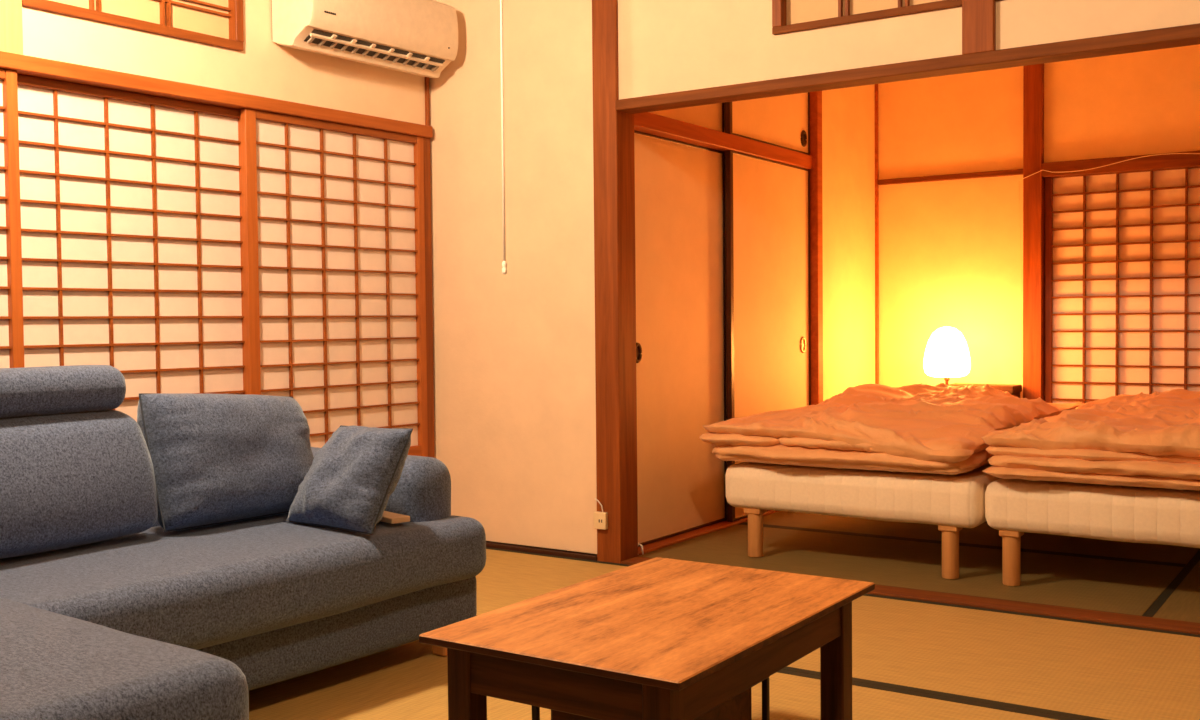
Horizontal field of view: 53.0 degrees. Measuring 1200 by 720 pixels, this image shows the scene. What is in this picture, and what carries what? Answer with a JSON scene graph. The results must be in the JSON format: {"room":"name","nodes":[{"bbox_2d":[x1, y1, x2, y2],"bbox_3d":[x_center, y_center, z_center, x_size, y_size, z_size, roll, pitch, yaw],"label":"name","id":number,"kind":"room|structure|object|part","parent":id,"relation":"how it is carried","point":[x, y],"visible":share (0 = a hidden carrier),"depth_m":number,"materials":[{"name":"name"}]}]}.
{"room":"traditional dwelling","nodes":[
{"label":"traditional dwelling","id":0,"kind":"room"},
{"bbox_2d":[0,0,22,54],"bbox_3d":[-1.888,-1.327,3.762,0.045,0.735,0.134,1,2,37],"label":"trim","id":1,"kind":"structure","parent":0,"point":[11,31],"depth_m":3.78,"materials":[{"name":"beige paint"}]},
{"bbox_2d":[22,0,424,124],"bbox_3d":[-2.422,-0.371,3.228,0.210,2.600,5.300,1,2,37],"label":"wall","id":2,"kind":"structure","parent":0,"point":[267,68],"depth_m":4.51,"materials":[{"name":"beige paint"}]},
{"bbox_2d":[0,68,24,367],"bbox_3d":[-2.122,-0.019,3.447,0.032,1.753,0.948,1,2,37],"label":"door","id":3,"kind":"structure","parent":2,"relation":"in","point":[11,288],"depth_m":3.79,"materials":[{"name":"brown wood"}]},
{"bbox_3d":[-2.131,-0.880,3.419,0.028,0.030,0.877,1,2,37],"label":"rail","id":4,"kind":"part","parent":3,"relation":"part of","materials":[{"name":"brown wood"}]},
{"bbox_2d":[17,74,245,421],"bbox_3d":[-1.605,-0.049,4.204,0.033,1.753,0.970,1,2,37],"label":"door","id":5,"kind":"structure","parent":2,"relation":"in","point":[131,203],"depth_m":4.18,"materials":[{"name":"brown wood"}]},
{"bbox_3d":[-1.619,-0.910,4.168,0.028,0.030,0.884,1,2,37],"label":"rail","id":6,"kind":"part","parent":5,"relation":"part of","materials":[{"name":"brown wood"}]},
{"bbox_2d":[22,0,243,50],"bbox_3d":[-1.598,-1.361,4.153,0.053,0.447,0.839,1,2,37],"label":"window","id":7,"kind":"structure","parent":2,"relation":"in","point":[219,23],"depth_m":4.25,"materials":[{"name":"brown wood"}]},
{"bbox_3d":[-1.356,-1.387,4.473,0.048,0.410,0.034,1,2,37],"label":"frame","id":8,"kind":"part","parent":7,"relation":"part of","materials":[{"name":"brown wood"}]},
{"bbox_2d":[0,51,432,137],"bbox_3d":[-1.631,-0.949,4.142,0.132,0.049,2.847,1,2,37],"label":"trim","id":9,"kind":"structure","parent":2,"relation":"attached to","point":[23,64],"depth_m":4.27,"materials":[{"name":"brown wood"}]},
{"bbox_2d":[240,108,427,456],"bbox_3d":[-1.047,-0.076,4.888,0.033,1.753,0.929,1,2,37],"label":"door","id":10,"kind":"structure","parent":2,"relation":"in","point":[333,221],"depth_m":4.86,"materials":[{"name":"brown wood"}]},
{"bbox_3d":[-1.052,-0.938,4.865,0.028,0.030,0.843,1,2,37],"label":"rail","id":11,"kind":"part","parent":10,"relation":"part of","materials":[{"name":"brown wood"}]},
{"bbox_3d":[-1.039,0.413,4.909,0.028,0.055,0.843,1,2,37],"label":"rail","id":12,"kind":"part","parent":10,"relation":"part of","materials":[{"name":"brown wood"}]},
{"bbox_2d":[271,0,457,77],"bbox_3d":[-0.926,-1.341,4.832,0.248,0.294,0.780,1,2,37],"label":"air conditioner","id":13,"kind":"object","parent":2,"relation":"attached to","point":[416,37],"visible":1,"depth_m":4.74,"materials":[{"name":"white plastic"}]},
{"bbox_2d":[304,29,444,69],"bbox_3d":[-0.886,-1.233,4.806,0.062,0.036,0.700,1,2,37],"label":"outlet","id":14,"kind":"object","parent":13,"relation":"attached to","point":[334,42],"depth_m":4.77,"materials":[{"name":"white plastic"}]},
{"bbox_2d":[487,541,566,550],"bbox_3d":[0.387,0.935,3.207,6.300,0.075,8.700,1,2,34],"label":"floor","id":15,"kind":"structure","parent":0,"point":[487,541],"depth_m":5.40,"materials":[{"name":"brown wood"}]},
{"bbox_2d":[249,640,550,719],"bbox_3d":[-0.585,0.897,2.886,0.958,0.046,1.908,1,2,34],"label":"mat","id":16,"kind":"object","parent":15,"relation":"on","point":[408,681],"visible":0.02,"depth_m":3.13,"materials":[{"name":"beige wicker"}]},
{"bbox_2d":[0,447,485,719],"bbox_3d":[-1.016,0.588,2.728,1.611,0.587,2.149,1,2,37],"label":"sofa","id":17,"kind":"object","parent":16,"relation":"on","point":[153,623],"visible":0.81,"depth_m":2.84,"materials":[{"name":"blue fabric"}]},
{"bbox_2d":[0,365,157,558],"bbox_3d":[-1.473,0.243,2.892,0.346,0.449,0.795,1,2,37],"label":"cushion","id":18,"kind":"object","parent":17,"relation":"on","point":[76,470],"visible":1,"depth_m":2.94,"materials":[{"name":"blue fabric"}]},
{"bbox_2d":[0,597,248,719],"bbox_3d":[-1.352,0.591,2.123,1.427,0.223,0.776,1,2,37],"label":"cushion","id":19,"kind":"object","parent":17,"relation":"on","point":[54,666],"depth_m":1.93,"materials":[{"name":"grey fabric"}]},
{"bbox_2d":[137,393,313,531],"bbox_3d":[-1.035,0.265,3.383,0.271,0.366,0.514,1,2,37],"label":"cushion","id":20,"kind":"object","parent":17,"relation":"on","point":[216,458],"visible":0.87,"depth_m":3.24,"materials":[{"name":"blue fabric"}]},
{"bbox_2d":[0,512,485,649],"bbox_3d":[-1.018,0.558,3.150,0.742,0.198,1.421,1,2,37],"label":"seat cushion","id":21,"kind":"object","parent":17,"relation":"on","point":[221,586],"depth_m":2.92,"materials":[{"name":"grey fabric"}]},
{"bbox_2d":[286,425,412,533],"bbox_3d":[-0.670,0.315,3.270,0.428,0.276,0.194,1,2,37],"label":"pillow","id":22,"kind":"object","parent":17,"relation":"on","point":[349,484],"visible":1,"depth_m":3.17,"materials":[{"name":"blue fabric"}]},
{"bbox_3d":[-0.778,0.466,3.683,0.791,0.388,0.202,1,2,37],"label":"armrest","id":23,"kind":"part","parent":17,"relation":"part of","materials":[{"name":"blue fabric"}]},
{"bbox_2d":[381,511,409,523],"bbox_3d":[-0.606,0.439,3.378,0.060,0.016,0.180,-2,2,-41],"label":"wooden bar","id":24,"kind":"object","parent":17,"relation":"on","point":[388,517],"visible":0.51,"depth_m":3.32,"materials":[{"name":"beige wood"}]},
{"bbox_3d":[-0.453,0.817,3.491,0.050,0.070,0.050,1,2,37],"label":"leg","id":25,"kind":"part","parent":17,"relation":"part of","materials":[{"name":"brown wood"}]},
{"bbox_2d":[476,547,630,615],"bbox_3d":[-0.305,0.845,4.439,2.018,0.046,0.983,1,2,34],"label":"mat","id":26,"kind":"object","parent":15,"relation":"on","point":[508,577],"visible":0.12,"depth_m":4.59,"materials":[{"name":"beige wicker"}]},
{"bbox_2d":[638,523,1184,615],"bbox_3d":[1.189,0.820,4.766,1.918,0.046,0.958,1,2,34],"label":"mat","id":27,"kind":"object","parent":15,"relation":"on","point":[1130,587],"visible":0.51,"depth_m":4.66,"materials":[{"name":"green wicker"}]},
{"bbox_2d":[725,462,999,578],"bbox_3d":[1.462,0.582,5.411,1.044,0.379,1.940,1,2,34],"label":"bed","id":28,"kind":"object","parent":27,"relation":"on","point":[953,503],"visible":0.44,"depth_m":4.57,"materials":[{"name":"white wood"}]},
{"bbox_3d":[0.631,0.708,4.888,0.062,0.178,0.062,1,2,34],"label":"leg","id":29,"kind":"part","parent":28,"relation":"part of","materials":[{"name":"brown wood"}]},
{"bbox_3d":[1.461,0.488,5.408,1.044,0.191,1.940,1,2,34],"label":"mattress","id":30,"kind":"part","parent":28,"relation":"part of","materials":[{"name":"white fabric"}]},
{"bbox_2d":[699,383,1083,474],"bbox_3d":[1.391,0.259,5.381,1.146,0.268,2.043,1,2,34],"label":"duvet","id":31,"kind":"object","parent":28,"relation":"on","point":[939,428],"visible":0.88,"depth_m":4.67,"materials":[{"name":"fabric"}]},
{"bbox_3d":[1.294,0.715,4.445,0.062,0.178,0.062,1,2,34],"label":"leg","id":32,"kind":"part","parent":28,"relation":"part of","materials":[{"name":"brown wood"}]},
{"bbox_2d":[985,478,1199,585],"bbox_3d":[2.326,0.592,4.833,1.026,0.379,1.940,1,2,34],"label":"bed","id":33,"kind":"object","parent":27,"relation":"on","point":[1013,507],"visible":0.55,"depth_m":4.12,"materials":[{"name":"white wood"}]},
{"bbox_3d":[1.478,0.718,4.323,0.062,0.178,0.062,1,2,34],"label":"leg","id":34,"kind":"part","parent":33,"relation":"part of","materials":[{"name":"brown wood"}]},
{"bbox_2d":[981,389,1199,490],"bbox_3d":[2.314,0.259,4.753,1.128,0.283,2.051,1,2,34],"label":"duvet","id":35,"kind":"object","parent":33,"relation":"on","point":[1152,440],"visible":1,"depth_m":4.09,"materials":[{"name":"fabric"}]},
{"bbox_3d":[2.325,0.498,4.830,1.025,0.190,1.939,1,2,34],"label":"mattress","id":36,"kind":"part","parent":33,"relation":"part of","materials":[{"name":"white fabric"}]},
{"bbox_2d":[751,669,1082,719],"bbox_3d":[0.491,0.892,2.732,0.998,0.046,0.968,1,2,34],"label":"mat","id":37,"kind":"object","parent":15,"relation":"on","point":[794,695],"visible":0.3,"depth_m":2.99,"materials":[{"name":"beige wicker"}]},
{"bbox_2d":[743,511,1199,565],"bbox_3d":[1.720,0.789,5.562,1.918,0.046,0.953,1,2,34],"label":"mat","id":38,"kind":"object","parent":15,"relation":"on","point":[983,534],"visible":0.43,"depth_m":5.25,"materials":[{"name":"beige wicker"}]},
{"bbox_2d":[783,594,1199,719],"bbox_3d":[1.331,0.864,3.350,1.908,0.046,0.988,1,2,34],"label":"mat","id":39,"kind":"object","parent":15,"relation":"on","point":[1073,668],"visible":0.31,"depth_m":3.38,"materials":[{"name":"beige wicker"}]},
{"bbox_2d":[1142,550,1199,622],"bbox_3d":[2.643,0.819,4.351,0.958,0.046,1.883,1,2,34],"label":"mat","id":40,"kind":"object","parent":15,"relation":"on","point":[1180,601],"visible":0.57,"depth_m":4.09,"materials":[{"name":"beige wicker"}]},
{"bbox_3d":[-0.039,0.922,1.939,0.998,0.046,0.938,1,2,34],"label":"mat","id":41,"kind":"object","parent":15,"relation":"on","visible":0},
{"bbox_2d":[419,557,874,719],"bbox_3d":[0.135,0.690,2.448,0.560,0.380,0.860,1,2,34],"label":"coffee table","id":42,"kind":"object","parent":41,"relation":"on","point":[657,638],"visible":1,"depth_m":2.26,"materials":[{"name":"brown wood"}]},
{"bbox_3d":[-0.248,0.709,2.260,0.054,0.362,0.054,1,2,34],"label":"leg","id":43,"kind":"part","parent":42,"relation":"part of","materials":[{"name":"brown wood"}]},
{"bbox_3d":[0.108,0.713,2.023,0.054,0.362,0.054,1,2,34],"label":"leg","id":44,"kind":"part","parent":42,"relation":"part of","materials":[{"name":"brown wood"}]},
{"bbox_3d":[0.518,0.689,2.636,0.054,0.362,0.054,1,2,34],"label":"leg","id":45,"kind":"part","parent":42,"relation":"part of","materials":[{"name":"brown wood"}]},
{"bbox_2d":[532,676,769,719],"bbox_3d":[0.104,0.754,2.366,0.350,0.258,0.330,1,2,34],"label":"stool","id":46,"kind":"object","parent":41,"relation":"on","point":[739,707],"visible":0.09,"depth_m":2.33,"materials":[{"name":"brown wood"}]},
{"bbox_3d":[-0.123,0.764,2.328,0.012,0.245,0.012,1,2,34],"label":"leg","id":47,"kind":"part","parent":46,"relation":"part of","materials":[{"name":"black wood"}]},
{"bbox_3d":[0.332,0.757,2.405,0.012,0.245,0.012,1,2,34],"label":"leg","id":48,"kind":"part","parent":46,"relation":"part of","materials":[{"name":"black wood"}]},
{"bbox_3d":[2.224,0.760,6.316,1.918,0.046,0.858,1,2,34],"label":"mat","id":49,"kind":"object","parent":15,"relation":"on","visible":0},
{"bbox_2d":[923,327,970,384],"bbox_3d":[1.894,0.274,6.567,0.248,0.912,0.248,1,2,34],"label":"table lamp","id":50,"kind":"object","parent":49,"relation":"on","point":[947,355],"visible":0.79,"depth_m":6.47,"materials":[{"name":"white"}]},
{"bbox_2d":[949,383,1021,397],"bbox_3d":[2.143,0.430,6.731,0.378,0.585,0.180,1,2,34],"label":"bench","id":51,"kind":"object","parent":49,"relation":"on","point":[1013,389],"visible":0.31,"depth_m":6.62,"materials":[{"name":"brown wood"}]},
{"bbox_3d":[2.281,0.452,6.639,0.030,0.545,0.160,1,2,34],"label":"leg","id":52,"kind":"part","parent":51,"relation":"part of","materials":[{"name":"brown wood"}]},
{"bbox_2d":[567,103,726,554],"bbox_3d":[0.442,-0.480,5.750,0.140,2.600,1.920,1,2,34],"label":"wall","id":53,"kind":"structure","parent":0,"point":[724,103],"depth_m":5.88,"materials":[{"name":"paint"}]},
{"bbox_2d":[650,103,723,131],"bbox_3d":[0.311,-1.325,5.269,0.028,0.578,0.932,1,2,34],"label":"door","id":54,"kind":"structure","parent":53,"relation":"in","point":[711,116],"depth_m":5.48,"materials":[{"name":"paper"}]},
{"bbox_2d":[634,112,812,168],"bbox_3d":[0.565,-1.015,5.642,0.135,0.070,1.820,1,2,34],"label":"trim","id":55,"kind":"structure","parent":53,"relation":"attached to","point":[646,122],"depth_m":5.45,"materials":[{"name":"brown wood"}]},
{"bbox_2d":[725,92,809,154],"bbox_3d":[0.846,-1.353,5.982,0.033,0.578,0.910,1,2,34],"label":"door","id":56,"kind":"structure","parent":53,"relation":"in","point":[783,121],"depth_m":6.01,"materials":[{"name":"paper"}]},
{"bbox_3d":[0.849,-1.071,5.998,0.026,0.014,0.868,1,2,34],"label":"frame rail","id":57,"kind":"part","parent":56,"relation":"part of","materials":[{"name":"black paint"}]},
{"bbox_3d":[1.066,-1.159,6.299,0.016,0.088,0.068,1,2,34],"label":"finger pull","id":58,"kind":"part","parent":56,"relation":"part of","materials":[{"name":"black metal"}]},
{"bbox_2d":[634,130,725,546],"bbox_3d":[0.325,-0.095,5.307,0.033,1.745,0.932,1,2,34],"label":"door","id":59,"kind":"structure","parent":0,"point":[680,206],"depth_m":5.33,"materials":[{"name":"paper"}]},
{"bbox_3d":[0.155,-0.030,5.039,0.016,0.088,0.068,1,2,34],"label":"finger pull","id":60,"kind":"part","parent":59,"relation":"part of","materials":[{"name":"black metal"}]},
{"bbox_3d":[0.315,-0.961,5.283,0.026,0.012,0.913,1,2,34],"label":"frame rail","id":61,"kind":"part","parent":59,"relation":"part of","materials":[{"name":"black paint"}]},
{"bbox_3d":[0.332,0.770,5.339,0.026,0.014,0.913,1,2,34],"label":"frame rail","id":62,"kind":"part","parent":59,"relation":"part of","materials":[{"name":"black paint"}]},
{"bbox_2d":[725,150,810,521],"bbox_3d":[0.858,-0.123,6.022,0.033,1.745,0.910,1,2,34],"label":"door","id":63,"kind":"structure","parent":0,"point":[767,202],"depth_m":5.95,"materials":[{"name":"paper"}]},
{"bbox_3d":[0.867,0.742,6.057,0.026,0.014,0.862,1,2,34],"label":"frame rail","id":64,"kind":"part","parent":63,"relation":"part of","materials":[{"name":"black paint"}]},
{"bbox_3d":[0.850,-0.989,6.001,0.026,0.012,0.862,1,2,34],"label":"frame rail","id":65,"kind":"part","parent":63,"relation":"part of","materials":[{"name":"black paint"}]},
{"bbox_3d":[1.064,-0.080,6.316,0.016,0.088,0.068,1,2,34],"label":"finger pull","id":66,"kind":"part","parent":63,"relation":"part of","materials":[{"name":"gold metal"}]},
{"bbox_2d":[429,0,1199,553],"bbox_3d":[1.354,-0.466,3.955,5.350,2.530,0.092,1,2,34],"label":"wall","id":67,"kind":"structure","parent":0,"point":[514,351],"depth_m":4.96,"materials":[{"name":"beige paint"}]},
{"bbox_2d":[423,77,434,457],"bbox_3d":[-0.793,-0.464,5.295,0.108,2.480,0.051,1,2,37],"label":"trim","id":68,"kind":"structure","parent":67,"relation":"attached to","point":[426,141],"depth_m":5.27,"materials":[{"name":"brown wood"}]},
{"bbox_2d":[486,541,596,560],"bbox_3d":[-0.446,0.814,5.146,1.060,0.059,0.035,1,2,34],"label":"baseboard","id":69,"kind":"structure","parent":67,"relation":"attached to","point":[488,544],"depth_m":4.99,"materials":[{"name":"black paint"}]},
{"bbox_2d":[594,498,607,529],"bbox_3d":[0.002,0.615,4.813,0.060,0.121,0.023,1,2,34],"label":"wall outlet","id":70,"kind":"object","parent":67,"relation":"attached to","point":[600,518],"visible":1,"depth_m":4.80,"materials":[{"name":"beige plastic"}]},
{"bbox_2d":[592,0,637,563],"bbox_3d":[0.059,-0.462,4.826,0.114,2.570,0.133,1,2,34],"label":"wooden pillar","id":71,"kind":"structure","parent":67,"relation":"attached to","point":[613,130],"depth_m":4.78,"materials":[{"name":"brown wood"}]},
{"bbox_2d":[772,0,961,34],"bbox_3d":[0.929,-1.391,4.162,0.705,0.437,0.062,1,2,34],"label":"window","id":72,"kind":"structure","parent":67,"relation":"in","point":[788,16],"depth_m":4.22,"materials":[{"name":"brown wood"}]},
{"bbox_3d":[0.650,-1.391,4.348,0.036,0.382,0.062,1,2,34],"label":"frame","id":73,"kind":"part","parent":72,"relation":"part of","materials":[{"name":"brown wood"}]},
{"bbox_2d":[615,23,1199,113],"bbox_3d":[1.828,-0.980,3.602,4.180,0.041,0.110,1,2,34],"label":"lintel beam","id":74,"kind":"structure","parent":67,"relation":"attached to","point":[1185,35],"depth_m":4.04,"materials":[{"name":"brown wood"}]},
{"bbox_2d":[621,556,1199,634],"bbox_3d":[1.853,0.843,3.671,4.178,0.051,0.118,1,2,34],"label":"trim","id":75,"kind":"structure","parent":67,"relation":"attached to","point":[973,601],"depth_m":3.94,"materials":[{"name":"brown wood"}]},
{"bbox_2d":[962,0,995,54],"bbox_3d":[1.262,-1.368,3.968,0.104,0.726,0.115,1,2,34],"label":"trim","id":76,"kind":"structure","parent":67,"relation":"attached to","point":[978,16],"depth_m":3.93,"materials":[{"name":"brown wood"}]},
{"bbox_2d":[822,84,874,400],"bbox_3d":[1.365,-0.525,6.871,0.130,2.600,0.990,1,2,34],"label":"wall","id":77,"kind":"structure","parent":0,"point":[848,114],"depth_m":6.82,"materials":[{"name":"paint"}]},
{"bbox_2d":[638,510,777,555],"bbox_3d":[0.584,0.789,5.696,0.140,0.053,1.825,1,2,34],"label":"trim","id":78,"kind":"structure","parent":77,"relation":"attached to","point":[689,535],"depth_m":5.35,"materials":[{"name":"brown wood"}]},
{"bbox_2d":[810,91,822,404],"bbox_3d":[1.094,-0.523,6.436,0.182,2.570,0.065,1,2,34],"label":"trim","id":79,"kind":"structure","parent":77,"relation":"attached to","point":[816,226],"depth_m":6.37,"materials":[{"name":"brown wood"}]},
{"bbox_2d":[878,44,1199,398],"bbox_3d":[3.412,-0.520,6.090,4.300,2.600,0.155,1,2,34],"label":"wall","id":80,"kind":"structure","parent":0,"point":[951,255],"depth_m":6.82,"materials":[{"name":"paint"}]},
{"bbox_2d":[875,84,878,383],"bbox_3d":[1.647,-0.552,7.166,0.021,2.570,0.025,1,2,34],"label":"trim","id":81,"kind":"structure","parent":80,"relation":"attached to","point":[876,85],"depth_m":7.15,"materials":[{"name":"brown wood"}]},
{"bbox_2d":[878,169,1022,184],"bbox_3d":[2.008,-1.048,6.901,0.855,0.030,0.032,1,2,34],"label":"trim","id":82,"kind":"structure","parent":80,"relation":"attached to","point":[1014,171],"depth_m":6.88,"materials":[{"name":"brown wood"}]},
{"bbox_2d":[1019,187,1022,377],"bbox_3d":[2.332,-0.446,6.681,0.010,1.095,0.051,1,2,42],"label":"hanging wire","id":83,"kind":"object","parent":80,"relation":"hanging from","point":[1019,187],"visible":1,"depth_m":6.69,"materials":[{"name":"beige plastic"}]},
{"bbox_2d":[1023,63,1044,399],"bbox_3d":[2.412,-0.544,6.673,0.099,2.570,0.115,1,2,34],"label":"wooden post","id":84,"kind":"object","parent":80,"relation":"attached to","point":[1033,75],"depth_m":6.62,"materials":[{"name":"brown wood"}]},
{"bbox_2d":[1019,153,1199,180],"bbox_3d":[2.803,-1.028,6.318,1.176,0.086,0.008,1,2,34],"label":"power cable","id":85,"kind":"object","parent":80,"relation":"attached to","point":[1167,153],"visible":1,"depth_m":6.35,"materials":[{"name":"beige plastic"}]},
{"bbox_2d":[1042,150,1199,177],"bbox_3d":[3.804,-1.027,5.733,3.260,0.077,0.120,1,2,34],"label":"trim","id":86,"kind":"structure","parent":80,"relation":"attached to","point":[1165,161],"depth_m":6.36,"materials":[{"name":"brown wood"}]},
{"bbox_2d":[1044,167,1199,403],"bbox_3d":[3.044,-0.148,6.281,1.389,1.728,0.032,1,2,34],"label":"door","id":87,"kind":"structure","parent":80,"relation":"in","point":[1122,249],"depth_m":6.44,"materials":[{"name":"brown wood"}]},
{"bbox_3d":[3.036,-1.003,6.253,1.315,0.018,0.028,1,2,34],"label":"rail","id":88,"kind":"part","parent":87,"relation":"part of","materials":[{"name":"brown wood"}]},
{"bbox_3d":[-0.514,-1.695,1.812,6.300,0.100,5.550,1,2,34],"label":"ceiling","id":89,"kind":"structure","parent":0,"visible":0},
{"bbox_2d":[500,0,506,273],"bbox_3d":[-0.338,-1.009,4.158,0.060,1.425,0.060,1,2,34],"label":"pull cord","id":90,"kind":"object","parent":89,"relation":"hanging from","point":[504,263],"visible":1,"depth_m":4.16,"materials":[{"name":"white plastic"}]}
]}

